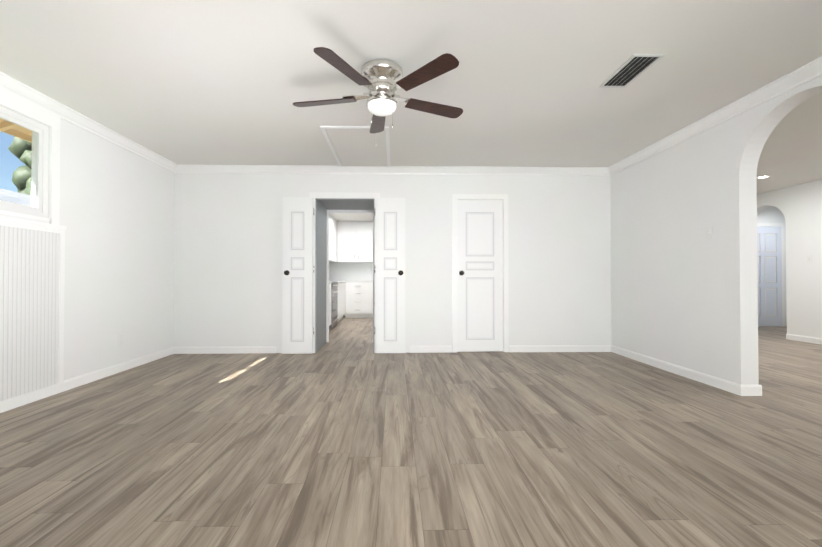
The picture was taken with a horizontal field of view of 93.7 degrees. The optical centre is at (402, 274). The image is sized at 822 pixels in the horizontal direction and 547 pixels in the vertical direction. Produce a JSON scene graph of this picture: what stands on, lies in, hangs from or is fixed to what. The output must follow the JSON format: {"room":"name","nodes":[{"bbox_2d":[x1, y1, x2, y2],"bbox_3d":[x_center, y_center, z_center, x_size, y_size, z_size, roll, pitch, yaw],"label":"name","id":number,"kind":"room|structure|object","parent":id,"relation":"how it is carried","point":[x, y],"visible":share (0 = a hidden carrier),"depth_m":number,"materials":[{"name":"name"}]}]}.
{"room":"empty living room","nodes":[
{"label":"empty living room","id":0,"kind":"room"},
{"bbox_2d":[0,105,174,380],"bbox_3d":[-2.981,-0.226,1.674,0.150,2.440,6.930,0,-1,-1],"label":"wall","id":1,"kind":"structure","parent":0,"point":[117,212],"depth_m":3.91,"materials":[{"name":"paint"}]},
{"bbox_2d":[0,118,31,142],"bbox_3d":[-3.256,-1.347,1.996,0.385,0.192,7.560,0,-1,-1],"label":"roof","id":2,"kind":"structure","parent":1,"relation":"attached to","point":[20,134],"depth_m":3.43,"materials":[{"name":"brown wood"}]},
{"bbox_2d":[0,88,59,224],"bbox_3d":[-2.954,-0.879,2.552,0.093,0.945,1.460,0,-1,-1],"label":"window","id":3,"kind":"structure","parent":1,"relation":"in","point":[39,209],"depth_m":3.13,"materials":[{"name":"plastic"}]},
{"bbox_2d":[0,216,66,400],"bbox_3d":[-2.865,0.229,0.912,0.050,1.337,4.810,0,-1,-1],"label":"beadboard","id":4,"kind":"object","parent":1,"relation":"attached to","point":[32,269],"visible":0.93,"depth_m":3.01,"materials":[{"name":"paint"}]},
{"bbox_2d":[0,347,175,412],"bbox_3d":[-2.901,0.951,1.754,0.015,0.088,6.510,0,-1,-1],"label":"baseboard","id":5,"kind":"structure","parent":1,"relation":"attached to","point":[74,382],"depth_m":3.48,"materials":[{"name":"paint"}]},
{"bbox_2d":[0,72,179,172],"bbox_3d":[-2.868,-1.401,1.780,0.080,0.088,6.510,0,-1,-1],"label":"crown molding","id":6,"kind":"structure","parent":1,"relation":"attached to","point":[7,83],"depth_m":3.46,"materials":[{"name":"paint"}]},
{"bbox_2d":[329,262,372,315],"bbox_3d":[-0.439,-0.134,10.247,3.210,2.440,0.120,0,-1,-1],"label":"wall","id":7,"kind":"structure","parent":0,"point":[350,271],"depth_m":10.16,"materials":[{"name":"paint"}]},
{"bbox_2d":[329,214,332,261],"bbox_3d":[-1.836,-0.846,8.893,0.348,1.036,0.500,0,-1,-1],"label":"upper cabinet","id":8,"kind":"object","parent":7,"relation":"attached to","point":[332,239],"depth_m":8.97,"materials":[{"name":"paint"}]},
{"bbox_2d":[333,218,336,261],"bbox_3d":[-1.849,-0.840,9.483,0.348,1.036,0.680,0,-1,-1],"label":"upper cabinet","id":9,"kind":"object","parent":7,"relation":"attached to","point":[334,221],"depth_m":9.49,"materials":[{"name":"paint"}]},
{"bbox_2d":[337,221,372,261],"bbox_3d":[-1.208,-0.834,9.997,0.980,1.036,0.351,0,-1,-1],"label":"upper cabinet","id":10,"kind":"object","parent":7,"relation":"attached to","point":[354,241],"depth_m":9.82,"materials":[{"name":"paint"}]},
{"bbox_2d":[174,173,610,352],"bbox_3d":[-0.111,-0.185,5.528,5.760,2.440,0.890,0,-1,-1],"label":"wall","id":11,"kind":"structure","parent":0,"point":[228,242],"depth_m":5.09,"materials":[{"name":"paint"}]},
{"bbox_2d":[176,346,275,353],"bbox_3d":[-2.305,0.986,5.015,1.290,0.088,0.015,0,-1,-1],"label":"baseboard","id":12,"kind":"structure","parent":11,"relation":"attached to","point":[245,349],"depth_m":5.01,"materials":[{"name":"paint"}]},
{"bbox_2d":[282,197,312,353],"bbox_3d":[-1.361,0.012,4.981,0.385,2.018,0.136,0,-1,-1],"label":"double door","id":13,"kind":"structure","parent":11,"relation":"in","point":[297,298],"depth_m":4.97,"materials":[{"name":"paint"}]},
{"bbox_2d":[313,208,374,333],"bbox_3d":[-0.762,-0.040,5.017,0.806,1.640,0.011,0,-1,-1],"label":"double door hinges","id":14,"kind":"object","parent":13,"relation":"attached to","point":[313,272],"visible":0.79,"depth_m":5.01,"materials":[{"name":"silver metal"}]},
{"bbox_2d":[326,210,373,341],"bbox_3d":[-0.782,0.024,5.926,0.774,2.030,0.060,0,-1,-1],"label":"door frame","id":15,"kind":"structure","parent":11,"relation":"attached to","point":[327,274],"depth_m":5.89,"materials":[{"name":"paint"}]},
{"bbox_2d":[376,198,405,352],"bbox_3d":[-0.161,0.013,5.007,0.389,2.018,0.136,0,-1,-1],"label":"double door","id":16,"kind":"structure","parent":11,"relation":"in","point":[390,275],"depth_m":5.00,"materials":[{"name":"paint"}]},
{"bbox_2d":[180,165,607,175],"bbox_3d":[-0.100,-1.366,5.056,5.580,0.088,0.080,0,-1,-1],"label":"crown molding","id":17,"kind":"structure","parent":11,"relation":"attached to","point":[248,169],"depth_m":5.05,"materials":[{"name":"paint"}]},
{"bbox_2d":[410,346,451,352],"bbox_3d":[0.367,0.986,5.074,0.555,0.088,0.015,0,-1,-1],"label":"baseboard","id":18,"kind":"structure","parent":11,"relation":"attached to","point":[413,349],"depth_m":5.07,"materials":[{"name":"paint"}]},
{"bbox_2d":[457,199,502,351],"bbox_3d":[1.024,0.014,5.126,0.612,2.018,0.136,0,-1,-1],"label":"closet door","id":19,"kind":"structure","parent":11,"relation":"in","point":[479,275],"depth_m":5.12,"materials":[{"name":"paint"}]},
{"bbox_2d":[509,345,611,351],"bbox_3d":[2.077,0.987,5.112,1.345,0.088,0.015,0,-1,-1],"label":"baseboard","id":20,"kind":"structure","parent":11,"relation":"attached to","point":[512,348],"depth_m":5.10,"materials":[{"name":"paint"}]},
{"bbox_2d":[0,316,821,546],"bbox_3d":[2.514,1.053,4.417,11.600,0.060,12.200,0,-1,-1],"label":"floor","id":21,"kind":"structure","parent":0,"point":[345,436],"depth_m":2.15,"materials":[{"name":"wood"}]},
{"bbox_2d":[329,285,330,325],"bbox_3d":[-1.664,0.614,7.077,0.613,0.876,0.497,0,-1,-1],"label":"base cabinet","id":22,"kind":"object","parent":21,"relation":"on","point":[329,285],"depth_m":7.12,"materials":[{"name":"paint"}]},
{"bbox_2d":[329,281,338,329],"bbox_3d":[-1.641,0.519,7.713,0.635,1.080,0.764,0,-1,-1],"label":"range","id":23,"kind":"object","parent":21,"relation":"on","point":[334,299],"visible":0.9,"depth_m":7.65,"materials":[{"name":"silver metal"}]},
{"bbox_2d":[337,285,340,321],"bbox_3d":[-1.691,0.628,8.329,0.613,0.876,0.467,0,-1,-1],"label":"base cabinet","id":24,"kind":"object","parent":21,"relation":"on","point":[339,287],"depth_m":8.42,"materials":[{"name":"paint"}]},
{"bbox_2d":[341,281,344,318],"bbox_3d":[-1.701,0.633,8.796,0.613,0.876,0.467,0,-1,-1],"label":"base cabinet","id":25,"kind":"object","parent":21,"relation":"on","point":[341,288],"depth_m":8.98,"materials":[{"name":"paint"}]},
{"bbox_2d":[345,281,368,316],"bbox_3d":[-1.125,0.644,9.840,0.620,0.876,0.636,0,-1,-1],"label":"base cabinet","id":26,"kind":"object","parent":21,"relation":"on","point":[359,299],"depth_m":9.52,"materials":[{"name":"paint"}]},
{"bbox_2d":[369,281,372,316],"bbox_3d":[-0.365,0.644,9.857,0.900,0.876,0.636,0,-1,-1],"label":"base cabinet","id":27,"kind":"object","parent":21,"relation":"on","point":[370,282],"depth_m":9.53,"materials":[{"name":"paint"}]},
{"bbox_2d":[0,0,821,220],"bbox_3d":[2.514,-1.457,4.444,11.600,0.080,12.200,0,-1,-1],"label":"ceiling","id":28,"kind":"structure","parent":0,"point":[204,82],"depth_m":2.73,"materials":[{"name":"paint"}]},
{"bbox_2d":[320,126,389,166],"bbox_3d":[-0.480,-1.349,4.372,0.660,0.133,1.350,0,-1,-1],"label":"attic hatch","id":29,"kind":"object","parent":28,"relation":"attached to","point":[358,145],"visible":0.94,"depth_m":4.22,"materials":[{"name":"paint"}]},
{"bbox_2d":[293,47,462,132],"bbox_3d":[-0.166,-1.226,2.738,1.263,0.417,1.245,0,-1,-1],"label":"ceiling fan","id":30,"kind":"object","parent":28,"relation":"attached to","point":[382,80],"visible":1,"depth_m":2.61,"materials":[{"name":"silver metal"}]},
{"bbox_2d":[599,54,664,87],"bbox_3d":[1.604,-1.424,2.728,0.205,0.020,0.430,0,-1,-1],"label":"ceiling vent","id":31,"kind":"object","parent":28,"relation":"in","point":[631,69],"visible":0.98,"depth_m":2.70,"materials":[{"name":"metal"}]},
{"bbox_2d":[757,175,770,178],"bbox_3d":[5.181,-1.400,5.543,0.170,0.007,0.170,0,-1,-1],"label":"recessed light","id":32,"kind":"object","parent":28,"relation":"in","point":[764,176],"visible":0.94,"depth_m":5.52,"materials":[{"name":"paint"}]},
{"bbox_2d":[611,75,821,384],"bbox_3d":[2.905,-0.214,2.814,0.150,2.440,8.950,0,-1,-1],"label":"wall","id":33,"kind":"structure","parent":0,"point":[684,291],"depth_m":3.69,"materials":[{"name":"paint"}]},
{"bbox_2d":[612,345,751,395],"bbox_3d":[2.807,0.977,4.167,0.045,0.088,1.935,0,-1,-1],"label":"baseboard","id":34,"kind":"structure","parent":33,"relation":"attached to","point":[742,390],"depth_m":3.74,"materials":[{"name":"paint"}]},
{"bbox_2d":[706,226,712,238],"bbox_3d":[2.807,-0.386,3.539,0.014,0.115,0.072,0,-1,-1],"label":"switch plate","id":35,"kind":"object","parent":33,"relation":"attached to","point":[709,233],"visible":1,"depth_m":3.53,"materials":[{"name":"white plastic"}]},
{"bbox_2d":[608,56,821,175],"bbox_3d":[2.810,-1.400,1.904,0.080,0.088,6.510,0,-1,-1],"label":"crown molding","id":36,"kind":"structure","parent":33,"relation":"attached to","point":[807,72],"depth_m":3.25,"materials":[{"name":"paint"}]},
{"bbox_2d":[757,207,786,326],"bbox_3d":[7.114,-0.160,7.892,1.650,2.440,0.120,0,-1,-1],"label":"wall","id":37,"kind":"structure","parent":0,"point":[771,215],"depth_m":7.84,"materials":[{"name":"paint"}]},
{"bbox_2d":[757,227,781,325],"bbox_3d":[7.272,0.042,7.780,0.800,2.018,0.093,0,-1,-1],"label":"room door","id":38,"kind":"structure","parent":37,"relation":"in","point":[769,253],"depth_m":7.80,"materials":[{"name":"paint"}]},
{"bbox_2d":[757,223,784,326],"bbox_3d":[7.271,0.010,7.824,0.940,2.100,0.020,0,-1,-1],"label":"door frame","id":39,"kind":"structure","parent":37,"relation":"attached to","point":[781,225],"depth_m":7.83,"materials":[{"name":"paint"}]},
{"bbox_2d":[757,179,821,338],"bbox_3d":[6.324,-0.213,2.889,0.150,2.440,8.950,0,-1,-1],"label":"wall","id":40,"kind":"structure","parent":0,"point":[799,207],"depth_m":5.96,"materials":[{"name":"paint"}]},
{"bbox_2d":[786,334,821,344],"bbox_3d":[6.250,0.958,2.450,0.015,0.088,7.500,0,-1,-1],"label":"baseboard","id":41,"kind":"structure","parent":40,"relation":"attached to","point":[804,339],"depth_m":5.91,"materials":[{"name":"paint"}]},
{"label":"outside","id":42,"kind":"structure","parent":0,"visible":0},
{"bbox_3d":[-21.554,1.102,4.288,36.870,0.040,50.000,0,-1,-1],"label":"ground","id":43,"kind":"structure","parent":42,"visible":0},
{"bbox_2d":[0,188,30,205],"bbox_3d":[-12.219,-0.832,3.514,7.300,3.810,20.600,0,-1,-1],"label":"house roof","id":44,"kind":"structure","parent":43,"relation":"on","point":[25,200],"depth_m":10.75,"materials":[{"name":"white"}]},
{"bbox_2d":[8,136,31,194],"bbox_3d":[-14.219,-3.109,16.882,4.226,8.658,4.090,0,-1,-1],"label":"tree","id":45,"kind":"object","parent":43,"relation":"on","point":[19,174],"depth_m":15.52,"materials":[{"name":"green plant"}]}
]}

